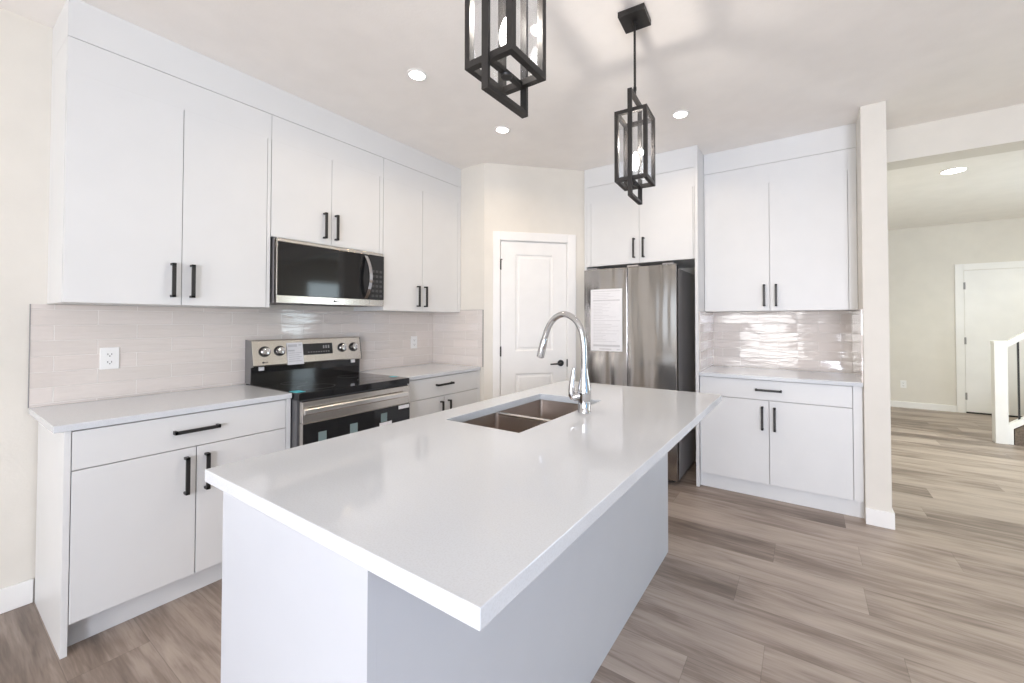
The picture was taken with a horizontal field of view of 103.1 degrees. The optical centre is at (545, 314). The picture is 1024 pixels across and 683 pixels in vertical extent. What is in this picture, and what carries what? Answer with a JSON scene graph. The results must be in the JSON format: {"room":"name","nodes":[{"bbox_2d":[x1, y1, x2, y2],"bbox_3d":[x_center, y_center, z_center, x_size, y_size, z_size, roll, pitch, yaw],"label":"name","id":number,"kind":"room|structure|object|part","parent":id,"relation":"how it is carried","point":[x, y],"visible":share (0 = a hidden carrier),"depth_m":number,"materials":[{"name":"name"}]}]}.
{"room":"kitchen","nodes":[
{"label":"kitchen","id":0,"kind":"room"},
{"bbox_2d":[0,8,428,600],"bbox_3d":[-2.452,-0.022,1.995,0.120,2.752,7.537,-1,-1,33],"label":"wall","id":1,"kind":"structure","parent":0,"point":[25,44],"depth_m":1.89,"materials":[{"name":"paint"}]},
{"bbox_2d":[0,578,33,613],"bbox_3d":[-3.388,1.272,0.387,0.014,0.110,3.617,-1,-1,33],"label":"baseboard","id":2,"kind":"structure","parent":1,"relation":"attached to","point":[20,594],"depth_m":1.86,"materials":[{"name":"paint"}]},
{"bbox_2d":[47,36,271,307],"bbox_3d":[-2.015,-0.632,2.195,0.410,1.168,0.807,-1,-1,33],"label":"upper cabinet","id":3,"kind":"object","parent":1,"relation":"attached to","point":[160,185],"visible":1,"depth_m":2.00,"materials":[{"name":"white wood"}]},
{"bbox_3d":[-1.991,-0.560,1.935,0.019,1.014,0.394,-1,-1,33],"label":"door","id":4,"kind":"part","parent":3,"relation":"part of","materials":[{"name":"white wood"}]},
{"bbox_3d":[-1.881,-1.140,2.118,0.019,0.152,0.806,-1,-1,33],"label":"rail","id":5,"kind":"part","parent":3,"relation":"part of","materials":[{"name":"white wood"}]},
{"bbox_3d":[-1.881,-0.175,2.049,0.036,0.172,0.016,-1,-1,33],"label":"handle","id":6,"kind":"part","parent":3,"relation":"part of","materials":[{"name":"black metal"}]},
{"bbox_3d":[-1.840,-0.174,2.114,0.036,0.172,0.016,-1,-1,33],"label":"handle","id":7,"kind":"part","parent":3,"relation":"part of","materials":[{"name":"black metal"}]},
{"bbox_3d":[-1.780,-0.554,2.266,0.019,1.014,0.386,-1,-1,33],"label":"door","id":8,"kind":"part","parent":3,"relation":"part of","materials":[{"name":"white wood"}]},
{"bbox_2d":[28,304,483,407],"bbox_3d":[-1.494,0.197,2.769,0.655,0.512,2.462,-1,-1,33],"label":"tile backsplash","id":9,"kind":"structure","parent":1,"relation":"attached to","point":[163,349],"depth_m":2.39,"materials":[{"name":"beige tile"}]},
{"bbox_2d":[99,347,119,369],"bbox_3d":[-2.280,0.228,2.121,0.008,0.114,0.072,-1,-1,33],"label":"wall outlet","id":10,"kind":"object","parent":9,"relation":"attached to","point":[109,356],"visible":1,"depth_m":2.12,"materials":[{"name":"white plastic"}]},
{"bbox_2d":[105,359,113,364],"bbox_3d":[-2.278,0.248,2.119,0.002,0.028,0.034,-1,-1,33],"label":"receptacle","id":11,"kind":"object","parent":10,"relation":"attached to","point":[107,361],"depth_m":2.12,"materials":[{"name":"white plastic"}]},
{"bbox_2d":[105,352,114,356],"bbox_3d":[-2.278,0.208,2.120,0.002,0.028,0.034,-1,-1,33],"label":"receptacle","id":12,"kind":"object","parent":10,"relation":"attached to","point":[107,354],"depth_m":2.12,"materials":[{"name":"white plastic"}]},
{"bbox_2d":[411,336,416,348],"bbox_3d":[-1.222,0.257,3.773,0.008,0.114,0.072,-1,-1,33],"label":"wall outlet","id":13,"kind":"object","parent":9,"relation":"attached to","point":[413,338],"visible":1,"depth_m":3.77,"materials":[{"name":"white plastic"}]},
{"bbox_2d":[52,0,460,187],"bbox_3d":[-1.598,-1.294,2.891,0.374,0.176,2.410,-1,-1,33],"label":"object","id":14,"kind":"object","parent":1,"relation":"attached to","point":[80,20],"visible":0.69,"depth_m":2.24,"materials":[{"name":"white wood"}]},
{"bbox_2d":[270,115,382,253],"bbox_3d":[-1.589,-0.835,2.864,0.410,0.739,0.770,-1,-1,33],"label":"upper cabinet","id":15,"kind":"object","parent":1,"relation":"attached to","point":[325,190],"visible":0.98,"depth_m":2.71,"materials":[{"name":"white wood"}]},
{"bbox_3d":[-1.563,-0.763,2.608,0.019,0.585,0.368,-1,-1,33],"label":"door","id":16,"kind":"part","parent":15,"relation":"part of","materials":[{"name":"white wood"}]},
{"bbox_3d":[-1.467,-0.594,2.704,0.036,0.172,0.016,-1,-1,33],"label":"handle","id":17,"kind":"part","parent":15,"relation":"part of","materials":[{"name":"black metal"}]},
{"bbox_2d":[269,237,383,306],"bbox_3d":[-1.557,-0.263,2.833,0.464,0.398,0.736,-1,-1,33],"label":"microwave","id":18,"kind":"object","parent":15,"relation":"attached to","point":[301,273],"visible":0.97,"depth_m":2.68,"materials":[{"name":"grey metal"}]},
{"bbox_3d":[-1.447,-0.278,2.694,0.004,0.324,0.608,-1,-1,33],"label":"door glass","id":19,"kind":"part","parent":18,"relation":"part of","materials":[{"name":"black glass"}]},
{"bbox_3d":[-1.272,-0.271,2.908,0.067,0.306,0.026,0,-1,26],"label":"handle","id":20,"kind":"part","parent":18,"relation":"part of","materials":[{"name":"silver metal"}]},
{"bbox_3d":[-1.263,-0.273,3.012,0.034,0.327,0.118,-1,-1,33],"label":"control panel","id":21,"kind":"part","parent":18,"relation":"part of","materials":[{"name":"black plastic"}]},
{"bbox_3d":[-1.263,-0.086,3.009,0.033,0.046,0.118,-1,-1,33],"label":"trim","id":22,"kind":"part","parent":18,"relation":"part of","materials":[{"name":"metal"}]},
{"bbox_3d":[-1.455,-1.129,2.783,0.019,0.152,0.770,-1,-1,33],"label":"rail","id":23,"kind":"part","parent":15,"relation":"part of","materials":[{"name":"white wood"}]},
{"bbox_3d":[-1.424,-0.593,2.770,0.036,0.172,0.016,-1,-1,33],"label":"handle","id":24,"kind":"part","parent":15,"relation":"part of","materials":[{"name":"black metal"}]},
{"bbox_3d":[-1.363,-0.758,2.920,0.019,0.585,0.365,-1,-1,33],"label":"door","id":25,"kind":"part","parent":15,"relation":"part of","materials":[{"name":"white wood"}]},
{"bbox_2d":[354,158,460,312],"bbox_3d":[-1.157,-0.609,3.535,0.410,1.168,0.830,-1,-1,33],"label":"upper cabinet","id":26,"kind":"object","parent":1,"relation":"attached to","point":[422,212],"visible":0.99,"depth_m":3.39,"materials":[{"name":"white wood"}]},
{"bbox_3d":[-1.145,-0.537,3.258,0.019,1.014,0.375,-1,-1,33],"label":"door","id":27,"kind":"part","parent":26,"relation":"part of","materials":[{"name":"white wood"}]},
{"bbox_3d":[-1.047,-0.151,3.352,0.036,0.172,0.016,-1,-1,33],"label":"handle","id":28,"kind":"part","parent":26,"relation":"part of","materials":[{"name":"black metal"}]},
{"bbox_3d":[-1.023,-1.118,3.458,0.019,0.152,0.829,-1,-1,33],"label":"rail","id":29,"kind":"part","parent":26,"relation":"part of","materials":[{"name":"white wood"}]},
{"bbox_3d":[-1.006,-0.150,3.416,0.036,0.172,0.016,-1,-1,33],"label":"handle","id":30,"kind":"part","parent":26,"relation":"part of","materials":[{"name":"black metal"}]},
{"bbox_3d":[-0.932,-0.532,3.590,0.019,1.014,0.408,-1,-1,33],"label":"door","id":31,"kind":"part","parent":26,"relation":"part of","materials":[{"name":"white wood"}]},
{"bbox_2d":[438,163,484,400],"bbox_3d":[-0.801,0.009,3.850,0.661,2.752,0.100,-1,-1,33],"label":"wall","id":32,"kind":"structure","parent":0,"point":[472,177],"depth_m":3.71,"materials":[{"name":"paint"}]},
{"bbox_2d":[0,0,1023,229],"bbox_3d":[1.681,-1.461,1.873,7.240,0.120,11.749,-1,-1,33],"label":"ceiling","id":33,"kind":"structure","parent":0,"point":[745,72],"depth_m":2.28,"materials":[{"name":"paint"}]},
{"bbox_2d":[407,69,426,80],"bbox_3d":[-0.744,-1.389,2.350,0.112,0.006,0.112,-1,-1,33],"label":"recessed light","id":34,"kind":"object","parent":33,"relation":"in","point":[414,74],"visible":1,"depth_m":2.34,"materials":[{"name":"paint"}]},
{"bbox_2d":[495,126,509,133],"bbox_3d":[-0.320,-1.378,3.023,0.112,0.006,0.112,-1,-1,33],"label":"recessed light","id":35,"kind":"object","parent":33,"relation":"in","point":[500,129],"visible":1,"depth_m":3.01,"materials":[{"name":"paint"}]},
{"bbox_2d":[465,0,545,118],"bbox_3d":[-0.102,-0.980,1.059,0.150,0.867,0.169,-1,-1,33],"label":"pendant lantern","id":36,"kind":"object","parent":33,"relation":"hanging from","point":[496,58],"visible":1,"depth_m":1.03,"materials":[{"name":"black metal"}]},
{"bbox_2d":[499,17,512,80],"bbox_3d":[-0.102,-0.695,1.054,0.036,0.158,0.036,-1,-1,33],"label":"bulb","id":37,"kind":"object","parent":36,"relation":"attached to","point":[505,74],"depth_m":1.04,"materials":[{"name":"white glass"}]},
{"bbox_2d":[614,3,654,204],"bbox_3d":[0.419,-0.966,1.894,0.159,0.867,0.170,-1,-1,33],"label":"pendant lantern","id":38,"kind":"object","parent":33,"relation":"hanging from","point":[637,17],"visible":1,"depth_m":1.87,"materials":[{"name":"black metal"}]},
{"bbox_3d":[0.419,-1.194,1.898,0.022,0.360,0.022,-1,-1,33],"label":"rod","id":39,"kind":"part","parent":38,"relation":"part of","materials":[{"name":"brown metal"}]},
{"bbox_2d":[632,152,638,186],"bbox_3d":[0.419,-0.680,1.889,0.037,0.158,0.037,-1,-1,33],"label":"bulb","id":40,"kind":"object","parent":38,"relation":"attached to","point":[635,159],"depth_m":1.88,"materials":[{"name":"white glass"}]},
{"bbox_2d":[672,110,688,118],"bbox_3d":[0.933,-1.382,2.797,0.112,0.006,0.112,-1,-1,33],"label":"recessed light","id":41,"kind":"object","parent":33,"relation":"in","point":[679,114],"visible":1,"depth_m":2.80,"materials":[{"name":"paint"}]},
{"bbox_2d":[939,167,967,174],"bbox_3d":[3.873,-1.365,3.845,0.195,0.006,0.195,-1,-1,33],"label":"recessed light","id":42,"kind":"object","parent":33,"relation":"in","point":[956,169],"visible":1,"depth_m":3.83,"materials":[{"name":"paint"}]},
{"bbox_2d":[887,103,1023,170],"bbox_3d":[4.011,-1.273,2.228,3.462,0.244,0.210,-1,-1,33],"label":"ceiling beam","id":43,"kind":"structure","parent":33,"relation":"attached to","point":[1000,130],"depth_m":2.84,"materials":[{"name":"paint"}]},
{"bbox_2d":[0,407,1023,682],"bbox_3d":[1.682,1.411,1.825,7.240,0.120,11.749,-1,-1,33],"label":"floor","id":44,"kind":"structure","parent":0,"point":[746,588],"depth_m":1.90,"materials":[{"name":"wood"}]},
{"bbox_2d":[35,398,290,658],"bbox_3d":[-1.914,0.913,2.097,0.652,0.884,0.836,-1,-1,33],"label":"base cabinet","id":45,"kind":"object","parent":44,"relation":"on","point":[129,523],"visible":0.91,"depth_m":1.78,"materials":[{"name":"white wood"}]},
{"bbox_3d":[-2.144,0.907,1.759,0.603,0.884,0.019,-1,-1,33],"label":"panel","id":46,"kind":"part","parent":45,"relation":"part of","materials":[{"name":"white wood"}]},
{"bbox_3d":[-1.786,0.929,1.776,0.019,0.602,0.392,-1,-1,33],"label":"door","id":47,"kind":"part","parent":45,"relation":"part of","materials":[{"name":"white wood"}]},
{"bbox_2d":[28,384,291,433],"bbox_3d":[-1.929,0.456,2.098,0.620,0.028,0.866,-1,-1,33],"label":"countertop","id":48,"kind":"structure","parent":45,"relation":"on","point":[91,414],"depth_m":1.94,"materials":[{"name":"white stone"}]},
{"bbox_3d":[-1.679,0.550,1.950,0.019,0.154,0.789,-1,-1,33],"label":"drawer","id":49,"kind":"part","parent":45,"relation":"part of","materials":[{"name":"white wood"}]},
{"bbox_3d":[-1.678,0.754,1.897,0.036,0.172,0.016,-1,-1,33],"label":"handle","id":50,"kind":"part","parent":45,"relation":"part of","materials":[{"name":"black metal"}]},
{"bbox_3d":[-1.657,0.547,1.933,0.036,0.016,0.172,-1,-1,33],"label":"handle","id":51,"kind":"part","parent":45,"relation":"part of","materials":[{"name":"black metal"}]},
{"bbox_3d":[-1.636,0.756,1.962,0.036,0.172,0.016,-1,-1,33],"label":"handle","id":52,"kind":"part","parent":45,"relation":"part of","materials":[{"name":"black metal"}]},
{"bbox_3d":[-1.572,0.935,2.110,0.019,0.602,0.394,-1,-1,33],"label":"door","id":53,"kind":"part","parent":45,"relation":"part of","materials":[{"name":"white wood"}]},
{"bbox_2d":[245,336,409,447],"bbox_3d":[-1.435,0.766,2.745,0.744,1.200,0.757,-1,-1,33],"label":"electric range","id":54,"kind":"object","parent":44,"relation":"on","point":[331,398],"visible":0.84,"depth_m":2.66,"materials":[{"name":"grey metal"}]},
{"bbox_3d":[-1.820,0.240,2.640,0.036,0.055,0.054,-1,-1,33],"label":"knob","id":55,"kind":"part","parent":54,"relation":"part of","materials":[{"name":"silver metal"}]},
{"bbox_3d":[-1.771,0.242,2.716,0.036,0.055,0.054,-1,-1,33],"label":"knob","id":56,"kind":"part","parent":54,"relation":"part of","materials":[{"name":"silver metal"}]},
{"bbox_2d":[288,344,301,361],"bbox_3d":[-1.731,0.263,2.804,0.021,0.116,0.090,-1,-1,33],"label":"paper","id":57,"kind":"object","parent":54,"relation":"attached to","point":[294,350],"depth_m":2.80,"materials":[{"name":"grey paper"}]},
{"bbox_2d":[251,372,408,400],"bbox_3d":[-1.431,0.470,2.747,0.604,0.043,0.755,-1,-1,33],"label":"cooktop","id":58,"kind":"object","parent":54,"relation":"in","point":[311,387],"depth_m":2.64,"materials":[{"name":"black glass"}]},
{"bbox_3d":[-1.536,0.248,3.084,0.036,0.055,0.054,-1,-1,33],"label":"knob","id":59,"kind":"part","parent":54,"relation":"part of","materials":[{"name":"silver metal"}]},
{"bbox_3d":[-1.487,0.249,3.160,0.036,0.055,0.054,-1,-1,33],"label":"knob","id":60,"kind":"part","parent":54,"relation":"part of","materials":[{"name":"silver metal"}]},
{"bbox_3d":[-1.174,0.837,2.571,0.044,0.683,0.726,-1,-1,33],"label":"oven door","id":61,"kind":"part","parent":54,"relation":"part of","materials":[{"name":"glass"}]},
{"bbox_3d":[-1.152,0.546,2.534,0.036,0.034,0.692,-1,-1,33],"label":"oven handle","id":62,"kind":"part","parent":54,"relation":"part of","materials":[{"name":"metal"}]},
{"bbox_2d":[407,370,479,418],"bbox_3d":[-1.052,0.936,3.443,0.652,0.884,0.825,-1,-1,33],"label":"base cabinet","id":63,"kind":"object","parent":44,"relation":"on","point":[430,395],"visible":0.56,"depth_m":3.26,"materials":[{"name":"white wood"}]},
{"bbox_2d":[360,363,479,380],"bbox_3d":[-1.063,0.478,3.451,0.620,0.028,0.820,-1,-1,33],"label":"countertop","id":64,"kind":"structure","parent":63,"relation":"on","point":[413,372],"depth_m":3.36,"materials":[{"name":"white stone"}]},
{"bbox_3d":[-0.931,0.952,3.112,0.019,0.602,0.395,-1,-1,33],"label":"door","id":65,"kind":"part","parent":63,"relation":"part of","materials":[{"name":"white wood"}]},
{"bbox_3d":[-0.823,0.573,3.287,0.019,0.154,0.795,-1,-1,33],"label":"drawer","id":66,"kind":"part","parent":63,"relation":"part of","materials":[{"name":"white wood"}]},
{"bbox_3d":[-0.823,0.777,3.233,0.036,0.172,0.016,-1,-1,33],"label":"handle","id":67,"kind":"part","parent":63,"relation":"part of","materials":[{"name":"black metal"}]},
{"bbox_3d":[-0.805,0.557,3.263,0.036,0.016,0.172,-1,-1,33],"label":"handle","id":68,"kind":"part","parent":63,"relation":"part of","materials":[{"name":"black metal"}]},
{"bbox_3d":[-0.716,0.957,3.448,0.019,0.602,0.396,-1,-1,33],"label":"door","id":69,"kind":"part","parent":63,"relation":"part of","materials":[{"name":"white wood"}]},
{"bbox_2d":[221,453,667,682],"bbox_3d":[-0.089,0.914,1.709,0.666,0.869,1.905,-1,-1,33],"label":"kitchen island","id":70,"kind":"object","parent":44,"relation":"on","point":[295,609],"visible":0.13,"depth_m":0.99,"materials":[{"name":"white paint"}]},
{"bbox_3d":[-0.584,0.901,0.906,0.633,0.869,0.019,-1,-1,33],"label":"panel","id":71,"kind":"part","parent":70,"relation":"part of","materials":[{"name":"white wood"}]},
{"bbox_2d":[205,381,721,630],"bbox_3d":[0.022,0.462,1.723,1.027,0.034,2.039,-1,-1,33],"label":"island countertop","id":72,"kind":"structure","parent":70,"relation":"on","point":[461,518],"depth_m":1.03,"materials":[{"name":"white stone"}]},
{"bbox_2d":[462,399,577,432],"bbox_3d":[-0.064,0.587,1.926,0.430,0.207,0.778,-1,-1,33],"label":"sink","id":73,"kind":"object","parent":72,"relation":"in","point":[517,419],"visible":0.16,"depth_m":2.00,"materials":[{"name":"metal"}]},
{"bbox_3d":[-0.171,0.584,1.758,0.397,0.206,0.347,-1,-1,33],"label":"bowl","id":74,"kind":"part","parent":73,"relation":"part of","materials":[{"name":"metal"}]},
{"bbox_3d":[0.034,0.590,2.078,0.397,0.206,0.383,-1,-1,33],"label":"bowl","id":75,"kind":"part","parent":73,"relation":"part of","materials":[{"name":"metal"}]},
{"bbox_2d":[537,311,590,412],"bbox_3d":[0.079,0.216,1.924,0.293,0.465,0.079,-1,-1,33],"label":"faucet","id":76,"kind":"object","parent":72,"relation":"on","point":[583,394],"visible":1,"depth_m":1.86,"materials":[{"name":"silver metal"}]},
{"bbox_3d":[0.088,0.123,1.929,0.247,0.279,0.030,-1,-1,33],"label":"spout","id":77,"kind":"part","parent":76,"relation":"part of","materials":[{"name":"silver metal"}]},
{"bbox_3d":[0.142,0.322,1.864,0.074,0.152,0.044,0,-1,-4],"label":"lever","id":78,"kind":"part","parent":76,"relation":"part of","materials":[{"name":"silver metal"}]},
{"bbox_3d":[0.183,0.911,1.535,0.019,0.869,1.866,-1,-1,33],"label":"panel","id":79,"kind":"part","parent":70,"relation":"part of","materials":[{"name":"white wood"}]},
{"bbox_3d":[0.433,0.927,2.494,0.633,0.869,0.019,-1,-1,33],"label":"panel","id":80,"kind":"part","parent":70,"relation":"part of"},
{"bbox_2d":[584,262,694,481],"bbox_3d":[0.878,0.482,3.737,0.828,1.802,0.664,-1,-1,33],"label":"refrigerator","id":81,"kind":"object","parent":44,"relation":"on","point":[639,321],"visible":0.6,"depth_m":3.45,"materials":[{"name":"grey metal"}]},
{"bbox_3d":[0.541,0.131,3.604,0.411,1.070,0.061,-1,-1,33],"label":"door","id":82,"kind":"part","parent":81,"relation":"part of","materials":[{"name":"metal"}]},
{"bbox_2d":[593,290,619,349],"bbox_3d":[0.536,0.049,3.569,0.265,0.518,0.001,-1,-1,33],"label":"paper","id":83,"kind":"object","parent":81,"relation":"attached to","point":[606,303],"depth_m":3.57,"materials":[{"name":"white paper"}]},
{"bbox_3d":[0.892,0.127,3.379,0.412,1.070,0.061,-1,-1,33],"label":"door","id":84,"kind":"part","parent":81,"relation":"part of","materials":[{"name":"metal"}]},
{"bbox_3d":[0.717,1.173,3.474,0.828,0.322,0.061,-1,-1,33],"label":"drawer","id":85,"kind":"part","parent":81,"relation":"part of","materials":[{"name":"metal"}]},
{"bbox_2d":[584,145,704,486],"bbox_3d":[0.948,0.008,3.767,1.023,2.750,0.623,-1,-1,33],"label":"tall cabinet","id":86,"kind":"object","parent":44,"relation":"on","point":[668,225],"visible":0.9,"depth_m":3.46,"materials":[{"name":"white paint"}]},
{"bbox_3d":[0.537,0.013,4.052,0.024,2.750,0.587,-1,-1,33],"label":"panel","id":87,"kind":"part","parent":86,"relation":"part of","materials":[{"name":"white wood"}]},
{"bbox_3d":[0.627,-0.744,3.669,0.462,0.588,0.019,-1,-1,33],"label":"door","id":88,"kind":"part","parent":86,"relation":"part of","materials":[{"name":"white wood"}]},
{"bbox_3d":[0.771,-0.583,3.542,0.016,0.172,0.036,-1,-1,33],"label":"handle","id":89,"kind":"part","parent":86,"relation":"part of","materials":[{"name":"black metal"}]},
{"bbox_3d":[0.804,-1.117,3.562,0.974,0.154,0.019,-1,-1,33],"label":"rail","id":90,"kind":"part","parent":86,"relation":"part of","materials":[{"name":"white wood"}]},
{"bbox_3d":[0.843,-0.582,3.496,0.016,0.172,0.036,-1,-1,33],"label":"handle","id":91,"kind":"part","parent":86,"relation":"part of","materials":[{"name":"black metal"}]},
{"bbox_3d":[1.014,-0.748,3.422,0.450,0.588,0.019,-1,-1,33],"label":"door","id":92,"kind":"part","parent":86,"relation":"part of","materials":[{"name":"white wood"}]},
{"bbox_3d":[1.378,0.004,3.513,0.024,2.750,0.587,-1,-1,33],"label":"panel","id":93,"kind":"part","parent":86,"relation":"part of","materials":[{"name":"white wood"}]},
{"bbox_2d":[700,376,863,517],"bbox_3d":[1.824,0.931,3.201,1.042,0.884,0.606,-1,-1,33],"label":"base cabinet","id":94,"kind":"object","parent":44,"relation":"on","point":[797,443],"visible":0.92,"depth_m":2.93,"materials":[{"name":"white paint"}]},
{"bbox_3d":[1.453,0.948,3.132,0.484,0.614,0.019,-1,-1,33],"label":"door","id":95,"kind":"part","parent":94,"relation":"part of","materials":[{"name":"white wood"}]},
{"bbox_3d":[1.607,0.769,3.003,0.016,0.172,0.036,-1,-1,33],"label":"handle","id":96,"kind":"part","parent":94,"relation":"part of","materials":[{"name":"black metal"}]},
{"bbox_3d":[1.642,0.560,2.985,0.172,0.016,0.036,-1,-1,33],"label":"handle","id":97,"kind":"part","parent":94,"relation":"part of","materials":[{"name":"black metal"}]},
{"bbox_3d":[1.675,0.768,2.960,0.016,0.172,0.036,-1,-1,33],"label":"handle","id":98,"kind":"part","parent":94,"relation":"part of","materials":[{"name":"black metal"}]},
{"bbox_3d":[1.662,0.562,3.004,0.980,0.144,0.019,-1,-1,33],"label":"drawer","id":99,"kind":"part","parent":94,"relation":"part of","materials":[{"name":"white wood"}]},
{"bbox_2d":[699,366,862,386],"bbox_3d":[1.824,0.474,3.209,1.042,0.028,0.585,-1,-1,33],"label":"countertop","id":100,"kind":"structure","parent":94,"relation":"on","point":[800,376],"depth_m":3.10,"materials":[{"name":"white stone"}]},
{"bbox_3d":[1.868,0.944,2.866,0.492,0.614,0.019,-1,-1,33],"label":"door","id":101,"kind":"part","parent":94,"relation":"part of","materials":[{"name":"white wood"}]},
{"bbox_2d":[990,331,1023,445],"bbox_3d":[6.074,0.008,4.259,2.189,2.765,1.035,-1,-1,33],"label":"stair railing","id":102,"kind":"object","parent":44,"relation":"on","point":[1004,431],"depth_m":4.37,"materials":[{"name":"paint"}]},
{"bbox_3d":[4.950,0.839,4.416,0.110,1.110,0.110,-1,-1,33],"label":"newel post","id":103,"kind":"part","parent":102,"relation":"part of","materials":[{"name":"paint"}]},
{"bbox_3d":[5.872,-0.517,3.848,2.078,1.728,0.060,-1,-1,33],"label":"handrail","id":104,"kind":"part","parent":102,"relation":"part of","materials":[{"name":"paint"}]},
{"bbox_2d":[484,163,584,399],"bbox_3d":[-0.096,0.008,3.785,0.951,2.752,0.110,0,-1,-12],"label":"wall","id":105,"kind":"structure","parent":0,"point":[517,198],"depth_m":3.73,"materials":[{"name":"paint"}]},
{"bbox_2d":[500,241,567,396],"bbox_3d":[-0.108,0.352,3.712,0.647,2.038,0.093,0,-1,-12],"label":"door","id":106,"kind":"structure","parent":105,"relation":"in","point":[532,274],"depth_m":3.73,"materials":[{"name":"paint"}]},
{"bbox_3d":[0.109,0.449,3.740,0.135,0.058,0.057,0,-1,-12],"label":"handle","id":107,"kind":"part","parent":106,"relation":"part of","materials":[{"name":"black metal"}]},
{"bbox_2d":[493,231,575,397],"bbox_3d":[-0.105,0.316,3.769,0.775,2.135,0.126,0,-1,-12],"label":"trim","id":108,"kind":"structure","parent":105,"relation":"attached to","point":[498,236],"depth_m":3.73,"materials":[{"name":"paint"}]},
{"bbox_2d":[681,268,840,461],"bbox_3d":[1.085,0.014,4.128,3.538,2.752,0.130,-1,-1,33],"label":"wall","id":109,"kind":"structure","parent":0,"point":[689,270],"depth_m":3.83,"materials":[{"name":"paint"}]},
{"bbox_2d":[699,309,862,382],"bbox_3d":[1.825,0.215,3.216,1.042,0.489,0.601,-1,-1,33],"label":"tile backsplash","id":110,"kind":"structure","parent":109,"relation":"attached to","point":[825,341],"depth_m":3.41,"materials":[{"name":"beige tile"}]},
{"bbox_2d":[704,147,857,311],"bbox_3d":[1.883,-0.614,3.321,1.042,1.170,0.383,-1,-1,33],"label":"upper cabinet","id":111,"kind":"object","parent":109,"relation":"attached to","point":[780,236],"visible":1,"depth_m":3.15,"materials":[{"name":"white paint"}]},
{"bbox_3d":[1.572,-0.536,3.345,0.486,1.014,0.019,-1,-1,33],"label":"door","id":112,"kind":"part","parent":111,"relation":"part of","materials":[{"name":"white wood"}]},
{"bbox_3d":[1.730,-0.153,3.205,0.016,0.172,0.036,-1,-1,33],"label":"handle","id":113,"kind":"part","parent":111,"relation":"part of","materials":[{"name":"black metal"}]},
{"bbox_3d":[1.799,-0.153,3.161,0.016,0.172,0.036,-1,-1,33],"label":"handle","id":114,"kind":"part","parent":111,"relation":"part of","materials":[{"name":"black metal"}]},
{"bbox_2d":[704,123,855,174],"bbox_3d":[1.893,-1.288,3.347,1.042,0.174,0.347,-1,-1,33],"label":"fascia","id":115,"kind":"object","parent":111,"relation":"on","point":[841,137],"visible":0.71,"depth_m":3.16,"materials":[{"name":"white wood"}]},
{"bbox_3d":[1.805,-1.123,3.206,1.042,0.154,0.019,-1,-1,33],"label":"rail","id":116,"kind":"part","parent":111,"relation":"part of","materials":[{"name":"white wood"}]},
{"bbox_3d":[1.988,-0.541,3.079,0.497,1.014,0.019,-1,-1,33],"label":"door","id":117,"kind":"part","parent":111,"relation":"part of","materials":[{"name":"white wood"}]},
{"bbox_2d":[856,101,891,521],"bbox_3d":[2.318,-0.007,2.897,0.134,2.752,0.613,-1,-1,33],"label":"wall","id":118,"kind":"structure","parent":0,"point":[871,130],"depth_m":2.64,"materials":[{"name":"paint"}]},
{"bbox_2d":[866,507,894,529],"bbox_3d":[2.354,1.317,2.921,0.146,0.105,0.756,-1,-1,33],"label":"baseboard","id":119,"kind":"structure","parent":118,"relation":"attached to","point":[875,517],"depth_m":2.60,"materials":[{"name":"paint"}]},
{"bbox_2d":[888,217,1023,415],"bbox_3d":[6.251,0.042,5.827,3.592,2.752,0.120,-1,-1,33],"label":"wall","id":120,"kind":"structure","parent":0,"point":[921,260],"depth_m":6.06,"materials":[{"name":"paint"}]},
{"bbox_2d":[900,380,906,387],"bbox_3d":[5.493,1.067,6.218,0.072,0.114,0.008,-1,-1,33],"label":"wall outlet","id":121,"kind":"object","parent":120,"relation":"attached to","point":[902,382],"visible":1,"depth_m":6.22,"materials":[{"name":"white plastic"}]},
{"bbox_2d":[890,400,956,411],"bbox_3d":[5.398,1.379,6.271,1.392,0.092,0.014,-1,-1,33],"label":"baseboard","id":122,"kind":"structure","parent":120,"relation":"attached to","point":[950,408],"depth_m":6.08,"materials":[{"name":"paint"}]},
{"bbox_2d":[954,261,1023,412],"bbox_3d":[6.417,0.338,5.634,1.028,2.153,0.018,-1,-1,33],"label":"trim","id":123,"kind":"structure","parent":120,"relation":"attached to","point":[959,269],"depth_m":5.87,"materials":[{"name":"paint"}]},
{"bbox_2d":[963,268,1023,416],"bbox_3d":[6.401,0.386,5.618,0.842,2.054,0.060,-1,-1,33],"label":"door","id":124,"kind":"structure","parent":120,"relation":"in","point":[993,298],"depth_m":5.72,"materials":[{"name":"paint"}]}
]}

